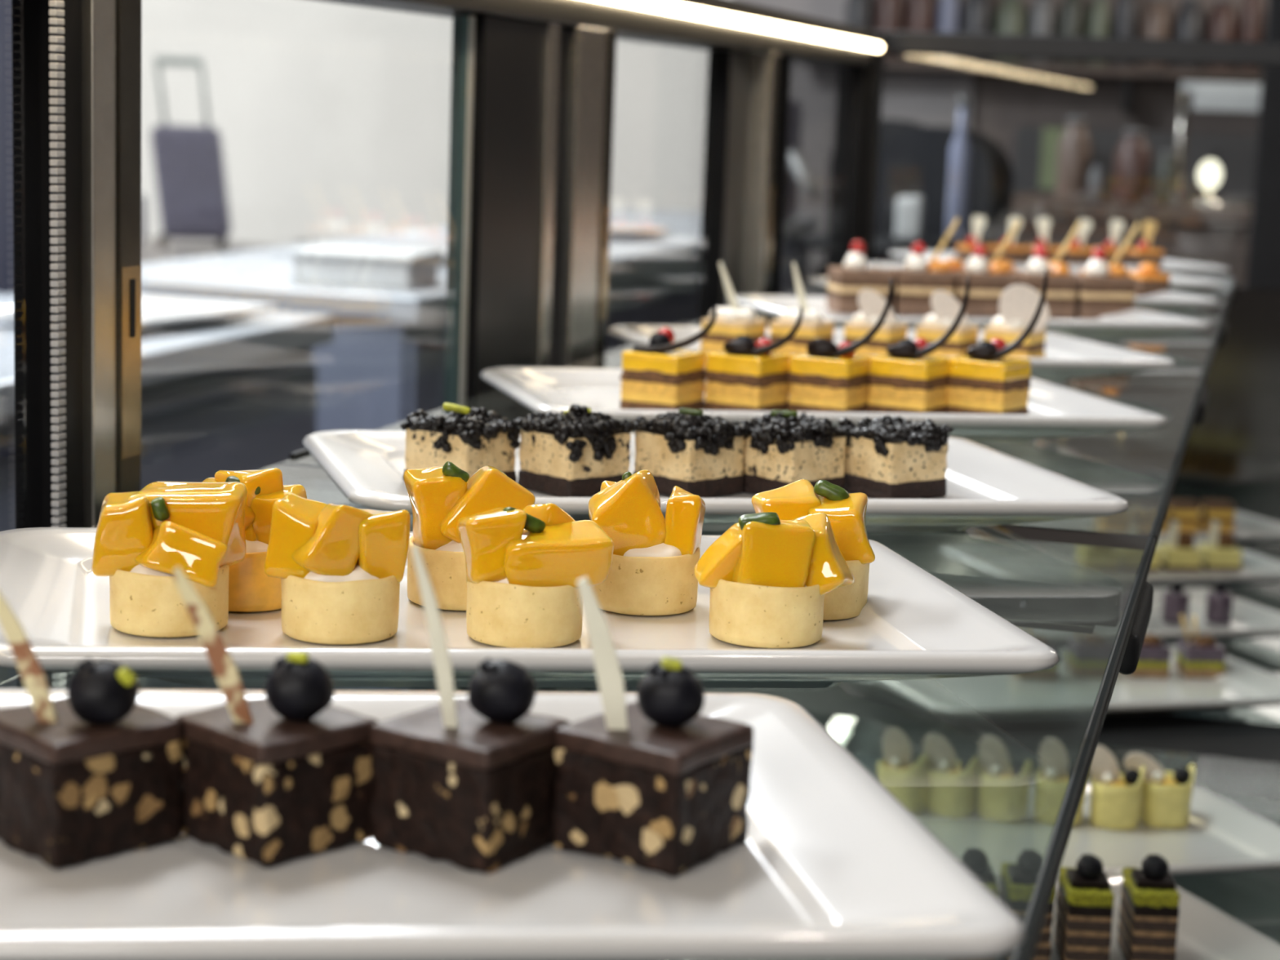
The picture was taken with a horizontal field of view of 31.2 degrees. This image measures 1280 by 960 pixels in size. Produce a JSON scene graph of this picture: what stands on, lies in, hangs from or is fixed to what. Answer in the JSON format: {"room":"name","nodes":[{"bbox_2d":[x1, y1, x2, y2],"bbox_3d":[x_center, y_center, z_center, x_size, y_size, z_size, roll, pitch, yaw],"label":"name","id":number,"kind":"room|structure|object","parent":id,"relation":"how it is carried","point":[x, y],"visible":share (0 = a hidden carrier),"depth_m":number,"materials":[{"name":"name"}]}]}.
{"room":"food shop","nodes":[
{"label":"food shop","id":0,"kind":"room"},
{"bbox_2d":[0,0,13,294],"bbox_3d":[-3.752,-1.060,3.696,0.100,3.000,11.350,5,10,15],"label":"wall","id":1,"kind":"structure","parent":0,"point":[6,248],"depth_m":8.60,"materials":[{"name":"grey paint"}]},
{"bbox_2d":[593,687,637,692],"bbox_3d":[0.051,0.688,3.506,7.800,0.100,12.700,5,10,15],"label":"floor","id":2,"kind":"structure","parent":0,"point":[595,689],"depth_m":4.72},
{"bbox_2d":[0,293,333,689],"bbox_3d":[-1.054,0.321,2.487,0.660,0.875,2.080,5,10,15],"label":"countertop","id":3,"kind":"structure","parent":2,"relation":"on","point":[238,393],"depth_m":3.00,"materials":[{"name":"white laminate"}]},
{"bbox_2d":[0,294,279,332],"bbox_3d":[-0.684,-0.223,3.098,0.240,0.023,0.358,7,10,25],"label":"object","id":4,"kind":"object","parent":3,"relation":"on","point":[158,313],"visible":0.42,"depth_m":3.15,"materials":[{"name":"white ceramic"}]},
{"bbox_2d":[141,207,817,690],"bbox_3d":[-0.247,-0.126,5.363,0.660,0.875,3.280,5,10,15],"label":"counter","id":5,"kind":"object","parent":2,"relation":"on","point":[384,363],"depth_m":3.77,"materials":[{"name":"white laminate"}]},
{"bbox_2d":[291,244,442,289],"bbox_3d":[-0.460,-0.360,3.874,0.212,0.057,0.172,4,10,11],"label":"box","id":6,"kind":"object","parent":5,"relation":"on","point":[325,264],"visible":1,"depth_m":3.80,"materials":[{"name":"white paint"}]},
{"bbox_2d":[294,257,438,289],"bbox_3d":[-0.460,-0.354,3.875,0.200,0.045,0.160,4,10,11],"label":"tub","id":7,"kind":"object","parent":6,"relation":"in","point":[384,273],"depth_m":3.80,"materials":[{"name":"white paint"}]},
{"bbox_2d":[141,207,817,323],"bbox_3d":[-0.232,-0.538,5.295,0.660,0.040,3.280,5,10,15],"label":"countertop","id":8,"kind":"structure","parent":5,"relation":"on","point":[266,275],"depth_m":4.02,"materials":[{"name":"stone"}]},
{"bbox_2d":[783,61,821,222],"bbox_3d":[0.385,-0.983,6.389,0.273,0.525,0.255,5,10,15],"label":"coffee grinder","id":9,"kind":"object","parent":5,"relation":"on","point":[797,169],"visible":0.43,"depth_m":6.38,"materials":[{"name":"metal"}]},
{"bbox_2d":[11,0,1279,943],"bbox_3d":[0.161,0.305,1.530,0.770,1.310,3.410,5,10,15],"label":"display case","id":10,"kind":"object","parent":2,"relation":"on","point":[532,92],"visible":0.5,"depth_m":1.80,"materials":[{"name":"black metal"}]},
{"bbox_2d":[276,462,1156,959],"bbox_3d":[-0.102,0.083,0.715,0.466,0.009,0.964,5,10,15],"label":"glass shelf","id":11,"kind":"object","parent":10,"relation":"attached to","point":[1033,923],"visible":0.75,"depth_m":0.82,"materials":[{"name":"glass"}]},
{"bbox_2d":[0,688,1025,959],"bbox_3d":[-0.113,0.090,0.583,0.380,0.023,0.207,1,9,-7],"label":"serving plate","id":12,"kind":"object","parent":11,"relation":"on","point":[829,864],"visible":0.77,"depth_m":0.54,"materials":[{"name":"white ceramic"}]},
{"bbox_2d":[0,591,182,868],"bbox_3d":[-0.140,0.057,0.570,0.038,0.067,0.040,11,13,44],"label":"brownie","id":13,"kind":"object","parent":12,"relation":"on","point":[93,773],"visible":1,"depth_m":0.56,"materials":[{"name":"food"}]},
{"bbox_2d":[170,565,379,867],"bbox_3d":[-0.093,0.056,0.575,0.038,0.071,0.042,11,13,43],"label":"brownie","id":14,"kind":"object","parent":12,"relation":"on","point":[285,775],"visible":1,"depth_m":0.57,"materials":[{"name":"food"}]},
{"bbox_2d":[368,542,571,873],"bbox_3d":[-0.042,0.054,0.578,0.038,0.079,0.038,8,11,32],"label":"brownie","id":15,"kind":"object","parent":12,"relation":"on","point":[468,784],"visible":1,"depth_m":0.57,"materials":[{"name":"food"}]},
{"bbox_2d":[553,576,752,872],"bbox_3d":[0.004,0.059,0.581,0.038,0.071,0.038,8,11,33],"label":"brownie","id":16,"kind":"object","parent":12,"relation":"on","point":[655,782],"visible":1,"depth_m":0.57,"materials":[{"name":"food"}]},
{"bbox_2d":[0,527,1059,688],"bbox_3d":[-0.059,0.049,0.840,0.380,0.023,0.207,1,10,-8],"label":"serving plate","id":17,"kind":"object","parent":11,"relation":"on","point":[912,624],"visible":0.53,"depth_m":0.79,"materials":[{"name":"white ceramic"}]},
{"bbox_2d":[92,480,249,637],"bbox_3d":[-0.166,0.026,0.800,0.053,0.050,0.042,3,9,6],"label":"tart","id":18,"kind":"object","parent":17,"relation":"on","point":[199,527],"visible":0.99,"depth_m":0.79,"materials":[{"name":"food"}]},
{"bbox_2d":[204,466,306,612],"bbox_3d":[-0.147,0.020,0.842,0.052,0.050,0.041,2,9,-2],"label":"tart","id":19,"kind":"object","parent":17,"relation":"on","point":[251,589],"visible":0.38,"depth_m":0.83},
{"bbox_2d":[263,492,409,644],"bbox_3d":[-0.106,0.030,0.798,0.046,0.048,0.041,-6,12,-40],"label":"tart","id":20,"kind":"object","parent":17,"relation":"on","point":[340,568],"visible":1,"depth_m":0.79,"materials":[{"name":"food"}]},
{"bbox_2d":[404,462,534,610],"bbox_3d":[-0.065,0.019,0.857,0.044,0.053,0.041,7,11,27],"label":"tart","id":21,"kind":"object","parent":17,"relation":"on","point":[438,496],"visible":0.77,"depth_m":0.84,"materials":[{"name":"food"}]},
{"bbox_2d":[456,502,613,648],"bbox_3d":[-0.038,0.032,0.804,0.050,0.047,0.041,-1,10,-17],"label":"tart","id":22,"kind":"object","parent":17,"relation":"on","point":[523,569],"visible":1,"depth_m":0.79,"materials":[{"name":"food"}]},
{"bbox_2d":[589,469,705,615],"bbox_3d":[0.002,0.022,0.861,0.043,0.051,0.041,3,9,7],"label":"tart","id":23,"kind":"object","parent":17,"relation":"on","point":[655,554],"visible":0.91,"depth_m":0.85,"materials":[{"name":"food"}]},
{"bbox_2d":[693,511,852,648],"bbox_3d":[0.047,0.033,0.818,0.057,0.047,0.041,3,9,3],"label":"tart","id":24,"kind":"object","parent":17,"relation":"on","point":[769,579],"visible":1,"depth_m":0.80,"materials":[{"name":"food"}]},
{"bbox_2d":[750,479,875,620],"bbox_3d":[0.064,0.024,0.864,0.045,0.050,0.041,2,9,-2],"label":"tart","id":25,"kind":"object","parent":17,"relation":"on","point":[846,513],"visible":0.46,"depth_m":0.85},
{"bbox_2d":[302,430,1129,531],"bbox_3d":[0.027,0.003,1.139,0.380,0.023,0.207,0,10,-11],"label":"serving plate","id":26,"kind":"object","parent":11,"relation":"on","point":[985,486],"visible":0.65,"depth_m":1.09,"materials":[{"name":"white ceramic"}]},
{"bbox_2d":[400,403,522,480],"bbox_3d":[-0.086,-0.016,1.102,0.048,0.042,0.046,9,12,37],"label":"cheesecake square","id":27,"kind":"object","parent":26,"relation":"on","point":[472,439],"visible":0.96,"depth_m":1.09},
{"bbox_2d":[517,404,634,497],"bbox_3d":[-0.031,-0.016,1.108,0.046,0.043,0.048,-6,13,-41],"label":"cheesecake square","id":28,"kind":"object","parent":26,"relation":"on","point":[571,452],"visible":0.99,"depth_m":1.09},
{"bbox_2d":[629,408,750,497],"bbox_3d":[0.024,-0.015,1.117,0.047,0.041,0.047,-7,13,-44],"label":"cheesecake square","id":29,"kind":"object","parent":26,"relation":"on","point":[692,451],"visible":0.99,"depth_m":1.10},
{"bbox_2d":[730,409,846,494],"bbox_3d":[0.074,-0.014,1.124,0.046,0.042,0.049,-7,13,-44],"label":"cheesecake square","id":30,"kind":"object","parent":26,"relation":"on","point":[782,448],"visible":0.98,"depth_m":1.11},
{"bbox_2d":[837,415,953,498],"bbox_3d":[0.125,-0.012,1.133,0.047,0.039,0.049,-5,12,-37],"label":"cheesecake square","id":31,"kind":"object","parent":26,"relation":"on","point":[886,457],"visible":0.98,"depth_m":1.12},
{"bbox_2d":[593,0,888,55],"bbox_3d":[-0.121,-0.327,1.464,0.016,0.018,3.320,5,10,15],"label":"light","id":32,"kind":"object","parent":10,"relation":"attached to","point":[728,24],"depth_m":2.26,"materials":[{"name":"plastic"}]},
{"bbox_2d":[288,343,1208,546],"bbox_3d":[0.136,-0.049,1.565,0.466,0.009,0.818,5,10,15],"label":"glass shelf","id":33,"kind":"object","parent":10,"relation":"on","point":[1174,393],"visible":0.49,"depth_m":1.63,"materials":[{"name":"glass"}]},
{"bbox_2d":[480,366,1166,442],"bbox_3d":[0.106,-0.045,1.446,0.399,0.023,0.207,0,10,-10],"label":"serving plate","id":34,"kind":"object","parent":33,"relation":"on","point":[1055,410],"visible":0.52,"depth_m":1.40,"materials":[{"name":"white ceramic"}]},
{"bbox_2d":[620,306,716,409],"bbox_3d":[0.023,-0.075,1.402,0.058,0.067,0.041,7,11,28],"label":"cake","id":35,"kind":"object","parent":34,"relation":"on","point":[658,375],"visible":0.98,"depth_m":1.39,"materials":[{"name":"yellow food"}]},
{"bbox_2d":[703,306,803,411],"bbox_3d":[0.075,-0.074,1.408,0.058,0.068,0.041,8,11,33],"label":"cake","id":36,"kind":"object","parent":34,"relation":"on","point":[746,375],"visible":0.98,"depth_m":1.40,"materials":[{"name":"yellow food"}]},
{"bbox_2d":[787,279,893,412],"bbox_3d":[0.127,-0.083,1.412,0.061,0.087,0.041,7,11,27],"label":"cake","id":37,"kind":"object","parent":34,"relation":"on","point":[829,377],"visible":0.98,"depth_m":1.40,"materials":[{"name":"yellow food"}]},
{"bbox_2d":[866,277,969,413],"bbox_3d":[0.176,-0.083,1.420,0.059,0.089,0.040,8,11,31],"label":"cake","id":38,"kind":"object","parent":34,"relation":"on","point":[904,380],"visible":0.96,"depth_m":1.41,"materials":[{"name":"yellow food"}]},
{"bbox_2d":[946,270,1048,414],"bbox_3d":[0.226,-0.085,1.428,0.057,0.094,0.041,9,11,34],"label":"cake","id":39,"kind":"object","parent":34,"relation":"on","point":[981,381],"visible":0.97,"depth_m":1.42,"materials":[{"name":"yellow food"}]},
{"bbox_2d":[607,324,1176,382],"bbox_3d":[0.187,-0.095,1.766,0.399,0.023,0.207,0,10,-13],"label":"serving plate","id":40,"kind":"object","parent":33,"relation":"on","point":[1066,357],"visible":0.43,"depth_m":1.75,"materials":[{"name":"white ceramic"}]},
{"bbox_2d":[700,260,766,352],"bbox_3d":[0.072,-0.132,1.748,0.038,0.070,0.038,7,11,29],"label":"cake","id":41,"kind":"object","parent":40,"relation":"on","point":[731,322],"visible":0.79,"depth_m":1.74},
{"bbox_2d":[769,261,834,355],"bbox_3d":[0.125,-0.131,1.752,0.038,0.071,0.038,7,11,29],"label":"cake","id":42,"kind":"object","parent":40,"relation":"on","point":[812,326],"visible":0.72,"depth_m":1.74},
{"bbox_2d":[843,288,907,355],"bbox_3d":[0.180,-0.120,1.755,0.038,0.053,0.041,7,11,28],"label":"cake","id":43,"kind":"object","parent":40,"relation":"on","point":[871,304],"visible":0.68,"depth_m":1.74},
{"bbox_2d":[915,290,978,356],"bbox_3d":[0.236,-0.119,1.761,0.038,0.054,0.041,7,11,29],"label":"cake","id":44,"kind":"object","parent":40,"relation":"on","point":[945,308],"visible":0.71,"depth_m":1.75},
{"bbox_2d":[983,284,1049,358],"bbox_3d":[0.293,-0.121,1.764,0.047,0.060,0.041,7,11,29],"label":"cake","id":45,"kind":"object","parent":40,"relation":"on","point":[1018,304],"visible":0.7,"depth_m":1.75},
{"bbox_2d":[675,257,1235,372],"bbox_3d":[0.399,-0.195,2.503,0.466,0.009,1.148,5,10,15],"label":"glass shelf","id":46,"kind":"object","parent":10,"relation":"attached to","point":[1196,348],"visible":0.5,"depth_m":2.15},
{"bbox_2d":[726,295,1209,341],"bbox_3d":[0.294,-0.146,2.094,0.399,0.023,0.207,0,10,-15],"label":"serving plate","id":47,"kind":"object","parent":46,"relation":"on","point":[1135,322],"visible":0.48,"depth_m":2.04,"materials":[{"name":"white ceramic"}]},
{"bbox_2d":[826,240,894,314],"bbox_3d":[0.205,-0.189,2.132,0.053,0.067,0.043,0,10,-12],"label":"cake","id":48,"kind":"object","parent":47,"relation":"on","point":[845,284],"visible":0.82,"depth_m":2.11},
{"bbox_2d":[888,217,959,315],"bbox_3d":[0.266,-0.201,2.141,0.059,0.091,0.043,0,10,-12],"label":"cake","id":49,"kind":"object","parent":47,"relation":"on","point":[915,284],"visible":0.71,"depth_m":2.12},
{"bbox_2d":[948,219,1020,317],"bbox_3d":[0.323,-0.199,2.146,0.059,0.091,0.043,0,10,-12],"label":"cake","id":50,"kind":"object","parent":47,"relation":"on","point":[988,282],"visible":0.73,"depth_m":2.13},
{"bbox_2d":[1009,221,1081,319],"bbox_3d":[0.382,-0.199,2.157,0.059,0.091,0.043,0,10,-12],"label":"cake","id":51,"kind":"object","parent":47,"relation":"on","point":[1060,296],"visible":0.7,"depth_m":2.14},
{"bbox_2d":[1070,222,1139,319],"bbox_3d":[0.439,-0.198,2.167,0.059,0.091,0.043,0,10,-11],"label":"cake","id":52,"kind":"object","parent":47,"relation":"on","point":[1103,290],"visible":0.89,"depth_m":2.15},
{"bbox_2d":[806,276,1219,312],"bbox_3d":[0.378,-0.187,2.361,0.380,0.023,0.207,0,10,-15],"label":"serving plate","id":53,"kind":"object","parent":46,"relation":"on","point":[1166,300],"visible":0.27,"depth_m":2.31,"materials":[{"name":"white ceramic"}]},
{"bbox_2d":[866,262,1224,293],"bbox_3d":[0.448,-0.226,2.614,0.380,0.023,0.207,0,10,-15],"label":"serving plate","id":54,"kind":"object","parent":46,"relation":"on","point":[1178,283],"visible":0.22,"depth_m":2.60,"materials":[{"name":"white ceramic"}]},
{"bbox_2d":[888,249,1229,277],"bbox_3d":[0.519,-0.265,2.866,0.380,0.023,0.207,0,10,-15],"label":"serving plate","id":55,"kind":"object","parent":46,"relation":"on","point":[1169,266],"visible":0.3,"depth_m":2.82,"materials":[{"name":"white ceramic"}]},
{"bbox_2d":[876,644,1279,719],"bbox_3d":[0.390,0.184,2.038,0.379,0.023,0.195,0,10,-16],"label":"serving plate","id":56,"kind":"object","parent":10,"relation":"on","point":[1242,685],"visible":0.63,"depth_m":2.01,"materials":[{"name":"white ceramic"}]},
{"bbox_2d":[1066,632,1112,677],"bbox_3d":[0.409,0.149,2.086,0.040,0.055,0.037,2,9,-3],"label":"cake","id":57,"kind":"object","parent":56,"relation":"on","point":[1087,656],"visible":0.83,"depth_m":2.07,"materials":[{"name":"food"}]},
{"bbox_2d":[1128,633,1170,678],"bbox_3d":[0.461,0.150,2.092,0.040,0.055,0.037,2,9,-3],"label":"cake","id":58,"kind":"object","parent":56,"relation":"on","point":[1154,660],"visible":0.63,"depth_m":2.08,"materials":[{"name":"food"}]},
{"bbox_2d":[1174,614,1226,678],"bbox_3d":[0.512,0.151,2.097,0.040,0.055,0.037,2,9,-3],"label":"cake","id":59,"kind":"object","parent":56,"relation":"on","point":[1202,656],"visible":1,"depth_m":2.08,"materials":[{"name":"food"}]},
{"bbox_3d":[0.100,0.328,1.192,0.641,0.006,1.526,5,10,15],"label":"glass shelf","id":60,"kind":"object","parent":10,"relation":"attached to","visible":0},
{"bbox_2d":[913,779,1279,881],"bbox_3d":[0.269,0.252,1.601,0.379,0.023,0.195,0,10,-16],"label":"serving plate","id":61,"kind":"object","parent":60,"relation":"on","point":[1220,835],"visible":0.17,"depth_m":1.61,"materials":[{"name":"white ceramic"}]},
{"bbox_2d":[877,726,933,814],"bbox_3d":[0.192,0.208,1.660,0.037,0.060,0.037,11,13,42],"label":"dessert","id":62,"kind":"object","parent":61,"relation":"on","point":[904,776],"visible":0.95,"depth_m":1.65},
{"bbox_2d":[922,733,981,817],"bbox_3d":[0.227,0.211,1.657,0.037,0.058,0.037,10,12,39],"label":"dessert","id":63,"kind":"object","parent":61,"relation":"on","point":[953,784],"visible":1,"depth_m":1.65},
{"bbox_2d":[977,735,1031,822],"bbox_3d":[0.263,0.213,1.652,0.037,0.059,0.037,7,11,28],"label":"dessert","id":64,"kind":"object","parent":61,"relation":"on","point":[1003,788],"visible":1,"depth_m":1.64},
{"bbox_2d":[1033,737,1085,826],"bbox_3d":[0.302,0.214,1.648,0.037,0.061,0.037,5,10,16],"label":"dessert","id":65,"kind":"object","parent":61,"relation":"on","point":[1051,780],"visible":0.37,"depth_m":1.64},
{"bbox_2d":[1088,744,1144,830],"bbox_3d":[0.341,0.218,1.643,0.040,0.058,0.040,-5,12,-38],"label":"dessert","id":66,"kind":"object","parent":61,"relation":"on","point":[1115,796],"visible":1,"depth_m":1.63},
{"bbox_2d":[1124,752,1195,828],"bbox_3d":[0.377,0.221,1.652,0.044,0.051,0.041,11,13,41],"label":"dessert","id":67,"kind":"object","parent":61,"relation":"on","point":[1166,796],"visible":0.98,"depth_m":1.64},
{"bbox_2d":[993,872,1279,959],"bbox_3d":[0.200,0.286,1.376,0.379,0.023,0.195,-1,10,-17],"label":"serving plate","id":68,"kind":"object","parent":60,"relation":"on","point":[1205,932],"visible":0.07,"depth_m":1.41,"materials":[{"name":"white ceramic"}]},
{"bbox_2d":[998,848,1054,959],"bbox_3d":[0.232,0.253,1.378,0.028,0.069,0.049,3,9,2],"label":"slice","id":69,"kind":"object","parent":68,"relation":"on","point":[1018,880],"visible":0.5,"depth_m":1.36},
{"bbox_2d":[1053,853,1115,959],"bbox_3d":[0.266,0.255,1.373,0.028,0.069,0.049,3,9,2],"label":"slice","id":70,"kind":"object","parent":68,"relation":"on","point":[1085,898],"visible":1,"depth_m":1.35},
{"bbox_2d":[1116,853,1181,959],"bbox_3d":[0.306,0.255,1.377,0.028,0.069,0.050,3,9,2],"label":"slice","id":71,"kind":"object","parent":68,"relation":"on","point":[1148,924],"visible":1,"depth_m":1.36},
{"bbox_3d":[0.486,0.115,2.567,0.641,0.006,1.105,5,10,15],"label":"glass shelf","id":72,"kind":"object","parent":10,"relation":"attached to","visible":0},
{"bbox_2d":[938,540,1279,589],"bbox_3d":[0.542,0.100,2.578,0.379,0.023,0.195,0,10,-16],"label":"serving plate","id":73,"kind":"object","parent":72,"relation":"on","point":[1053,562],"visible":0.62,"depth_m":2.56,"materials":[{"name":"white ceramic"}]},
{"bbox_2d":[1075,520,1119,572],"bbox_3d":[0.514,0.072,2.573,0.040,0.055,0.040,2,9,-3],"label":"cake","id":74,"kind":"object","parent":73,"relation":"on","point":[1089,557],"visible":0.82,"depth_m":2.56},
{"bbox_2d":[1158,520,1201,570],"bbox_3d":[0.612,0.072,2.596,0.039,0.055,0.040,2,9,-3],"label":"cake","id":75,"kind":"object","parent":73,"relation":"on","point":[1180,553],"visible":0.91,"depth_m":2.58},
{"bbox_2d":[1199,520,1242,570],"bbox_3d":[0.660,0.072,2.606,0.040,0.055,0.039,2,9,-3],"label":"cake","id":76,"kind":"object","parent":73,"relation":"on","point":[1220,553],"visible":0.88,"depth_m":2.59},
{"bbox_2d":[1013,506,1279,546],"bbox_3d":[0.611,0.062,2.824,0.379,0.023,0.195,0,10,-16],"label":"serving plate","id":77,"kind":"object","parent":72,"relation":"on","point":[1248,529],"visible":0.23,"depth_m":2.83,"materials":[{"name":"white ceramic"}]},
{"bbox_2d":[1199,498,1235,532],"bbox_3d":[0.717,0.044,2.847,0.035,0.036,0.035,2,9,-3],"label":"sponge cake","id":78,"kind":"object","parent":77,"relation":"on","point":[1222,511],"visible":0.94,"depth_m":2.83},
{"bbox_2d":[1020,586,1279,647],"bbox_3d":[0.466,0.142,2.307,0.379,0.023,0.195,0,10,-16],"label":"serving plate","id":79,"kind":"object","parent":72,"relation":"on","point":[1250,620],"visible":0.23,"depth_m":2.30,"materials":[{"name":"white ceramic"}]},
{"bbox_2d":[801,234,1001,258],"bbox_3d":[0.625,-0.145,5.630,0.500,0.890,0.500,5,10,15],"label":"side table","id":80,"kind":"object","parent":2,"relation":"on","point":[883,244],"visible":0.12,"depth_m":5.45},
{"bbox_2d":[894,195,924,240],"bbox_3d":[0.645,-0.627,5.497,0.064,0.107,0.064,5,10,15],"label":"napkin holder","id":81,"kind":"object","parent":80,"relation":"on","point":[908,215],"visible":1,"depth_m":5.47,"materials":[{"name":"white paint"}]},
{"bbox_2d":[945,96,970,240],"bbox_3d":[0.772,-0.753,5.547,0.050,0.345,0.050,5,10,15],"label":"bottle","id":82,"kind":"object","parent":80,"relation":"on","point":[960,149],"visible":0.98,"depth_m":5.53,"materials":[{"name":"blue glass"}]},
{"bbox_2d":[873,126,1013,262],"bbox_3d":[0.907,-0.347,6.091,0.515,1.161,0.500,-7,13,-44],"label":"armchair","id":83,"kind":"object","parent":2,"relation":"on","point":[915,162],"visible":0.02,"depth_m":5.82,"materials":[{"name":"black leather"}]},
{"bbox_2d":[1011,192,1251,285],"bbox_3d":[1.551,-0.394,7.170,0.850,0.945,0.760,5,10,15],"label":"countertop","id":84,"kind":"structure","parent":2,"relation":"on","point":[1212,236],"depth_m":6.75,"materials":[{"name":"brown stone"}]},
{"bbox_2d":[1039,128,1065,189],"bbox_3d":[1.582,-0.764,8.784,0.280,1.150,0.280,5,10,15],"label":"menu stand","id":85,"kind":"object","parent":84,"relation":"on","point":[1051,136],"visible":0.2,"depth_m":8.71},
{"bbox_2d":[1054,116,1092,201],"bbox_3d":[1.313,-0.971,6.937,0.100,0.250,0.100,5,10,15],"label":"jar","id":86,"kind":"object","parent":84,"relation":"on","point":[1074,146],"visible":1,"depth_m":6.90,"materials":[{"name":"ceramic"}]},
{"bbox_2d":[1111,128,1152,204],"bbox_3d":[1.481,-0.942,6.894,0.110,0.220,0.110,5,10,15],"label":"jar","id":87,"kind":"object","parent":84,"relation":"on","point":[1133,156],"visible":1,"depth_m":6.85,"materials":[{"name":"glass"}]},
{"bbox_2d":[1152,151,1177,205],"bbox_3d":[1.576,-0.904,6.873,0.066,0.160,0.066,5,10,15],"label":"jar","id":88,"kind":"object","parent":84,"relation":"on","point":[1166,169],"visible":1,"depth_m":6.85,"materials":[{"name":"green glass"}]},
{"bbox_2d":[1175,81,1261,206],"bbox_3d":[1.828,-1.038,7.097,0.321,0.370,0.280,5,10,15],"label":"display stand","id":89,"kind":"object","parent":84,"relation":"on","point":[1211,96],"visible":0.6,"depth_m":6.99,"materials":[{"name":"white paint"}]},
{"bbox_2d":[1013,126,1257,199],"bbox_3d":[2.240,-0.776,9.005,1.550,1.150,0.405,5,10,15],"label":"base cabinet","id":90,"kind":"object","parent":2,"relation":"on","point":[1235,154],"visible":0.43,"depth_m":8.78,"materials":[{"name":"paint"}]},
{"bbox_2d":[972,0,1267,169],"bbox_3d":[2.970,-1.675,8.936,5.350,3.000,0.100,5,10,15],"label":"wall","id":91,"kind":"structure","parent":0,"point":[1003,102],"depth_m":9.22,"materials":[{"name":"paint"}]},
{"bbox_2d":[737,0,975,284],"bbox_3d":[0.859,-1.440,9.480,1.020,2.200,0.060,5,10,15],"label":"wall","id":92,"kind":"structure","parent":91,"relation":"attached to","point":[927,98],"depth_m":9.42,"materials":[{"name":"paint"}]},
{"bbox_2d":[798,58,1262,112],"bbox_3d":[1.924,-1.538,9.048,2.600,0.175,0.275,5,10,15],"label":"wall shelf","id":93,"kind":"object","parent":91,"relation":"attached to","point":[1129,73],"visible":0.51,"depth_m":8.97,"materials":[{"name":"brown wood"}]},
{"bbox_2d":[904,0,935,60],"bbox_3d":[1.126,-1.853,9.204,0.114,0.335,0.114,5,10,15],"label":"bottle","id":94,"kind":"object","parent":93,"relation":"on","point":[920,17],"visible":0.66,"depth_m":9.16,"materials":[{"name":"glass"}]},
{"bbox_2d":[959,0,993,62],"bbox_3d":[1.344,-1.826,9.148,0.122,0.315,0.122,5,10,15],"label":"bottle","id":95,"kind":"object","parent":93,"relation":"on","point":[977,15],"visible":0.68,"depth_m":9.10,"materials":[{"name":"grey glass"}]},
{"bbox_2d":[992,0,1026,63],"bbox_3d":[1.471,-1.797,9.116,0.120,0.278,0.120,5,10,15],"label":"bottle","id":96,"kind":"object","parent":93,"relation":"on","point":[1011,16],"visible":0.65,"depth_m":9.07,"materials":[{"name":"green glass"}]},
{"bbox_2d":[1055,0,1085,65],"bbox_3d":[1.702,-1.794,9.052,0.106,0.310,0.106,5,10,15],"label":"bottle","id":97,"kind":"object","parent":93,"relation":"on","point":[1072,13],"visible":0.63,"depth_m":9.01,"materials":[{"name":"green glass"}]},
{"bbox_2d":[1110,0,1138,66],"bbox_3d":[1.904,-1.789,8.996,0.095,0.334,0.095,5,10,15],"label":"bottle","id":98,"kind":"object","parent":93,"relation":"on","point":[1126,15],"visible":0.66,"depth_m":8.96,"materials":[{"name":"grey glass"}]},
{"bbox_2d":[1137,0,1171,67],"bbox_3d":[2.016,-1.754,8.970,0.115,0.281,0.115,5,10,15],"label":"bottle","id":99,"kind":"object","parent":93,"relation":"on","point":[1156,20],"visible":0.75,"depth_m":8.92,"materials":[{"name":"brown glass"}]},
{"bbox_2d":[1171,0,1204,69],"bbox_3d":[2.138,-1.743,8.938,0.116,0.280,0.116,5,10,15],"label":"bottle","id":100,"kind":"object","parent":93,"relation":"on","point":[1189,20],"visible":0.75,"depth_m":8.89,"materials":[{"name":"grey glass"}]},
{"bbox_2d":[1204,0,1236,70],"bbox_3d":[2.258,-1.733,8.906,0.109,0.279,0.109,5,10,15],"label":"bottle","id":101,"kind":"object","parent":93,"relation":"on","point":[1222,21],"visible":0.76,"depth_m":8.86,"materials":[{"name":"glass"}]},
{"bbox_2d":[1236,0,1263,71],"bbox_3d":[2.363,-1.750,8.874,0.084,0.331,0.084,5,10,15],"label":"bottle","id":102,"kind":"object","parent":93,"relation":"on","point":[1251,11],"visible":0.65,"depth_m":8.84,"materials":[{"name":"glass"}]},
{"bbox_2d":[1244,0,1279,288],"bbox_3d":[1.878,-1.196,5.798,0.560,3.000,0.400,5,10,15],"label":"pillar","id":103,"kind":"structure","parent":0,"point":[1263,264],"depth_m":5.75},
{"label":"outside","id":104,"kind":"structure","parent":0,"visible":0},
{"bbox_3d":[-4.974,-0.768,11.251,12.500,0.100,11.000,5,10,15],"label":"ground","id":105,"kind":"structure","parent":104,"visible":0},
{"bbox_2d":[141,237,287,263],"bbox_3d":[-2.225,-0.928,11.191,4.800,0.440,0.700,5,10,15],"label":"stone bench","id":106,"kind":"object","parent":105,"relation":"on","point":[176,249],"visible":0.04,"depth_m":10.91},
{"bbox_2d":[151,56,231,249],"bbox_3d":[-2.124,-1.547,10.865,0.370,0.894,0.260,1,9,-7],"label":"suitcase","id":107,"kind":"object","parent":106,"relation":"on","point":[188,162],"visible":1,"depth_m":10.78,"materials":[{"name":"plastic"}]},
{"bbox_2d":[141,0,708,245],"bbox_3d":[-3.199,-4.430,15.015,11.400,6.020,0.200,5,10,15],"label":"wall","id":108,"kind":"structure","parent":105,"relation":"on","point":[332,120],"depth_m":14.88,"materials":[{"name":"paint"}]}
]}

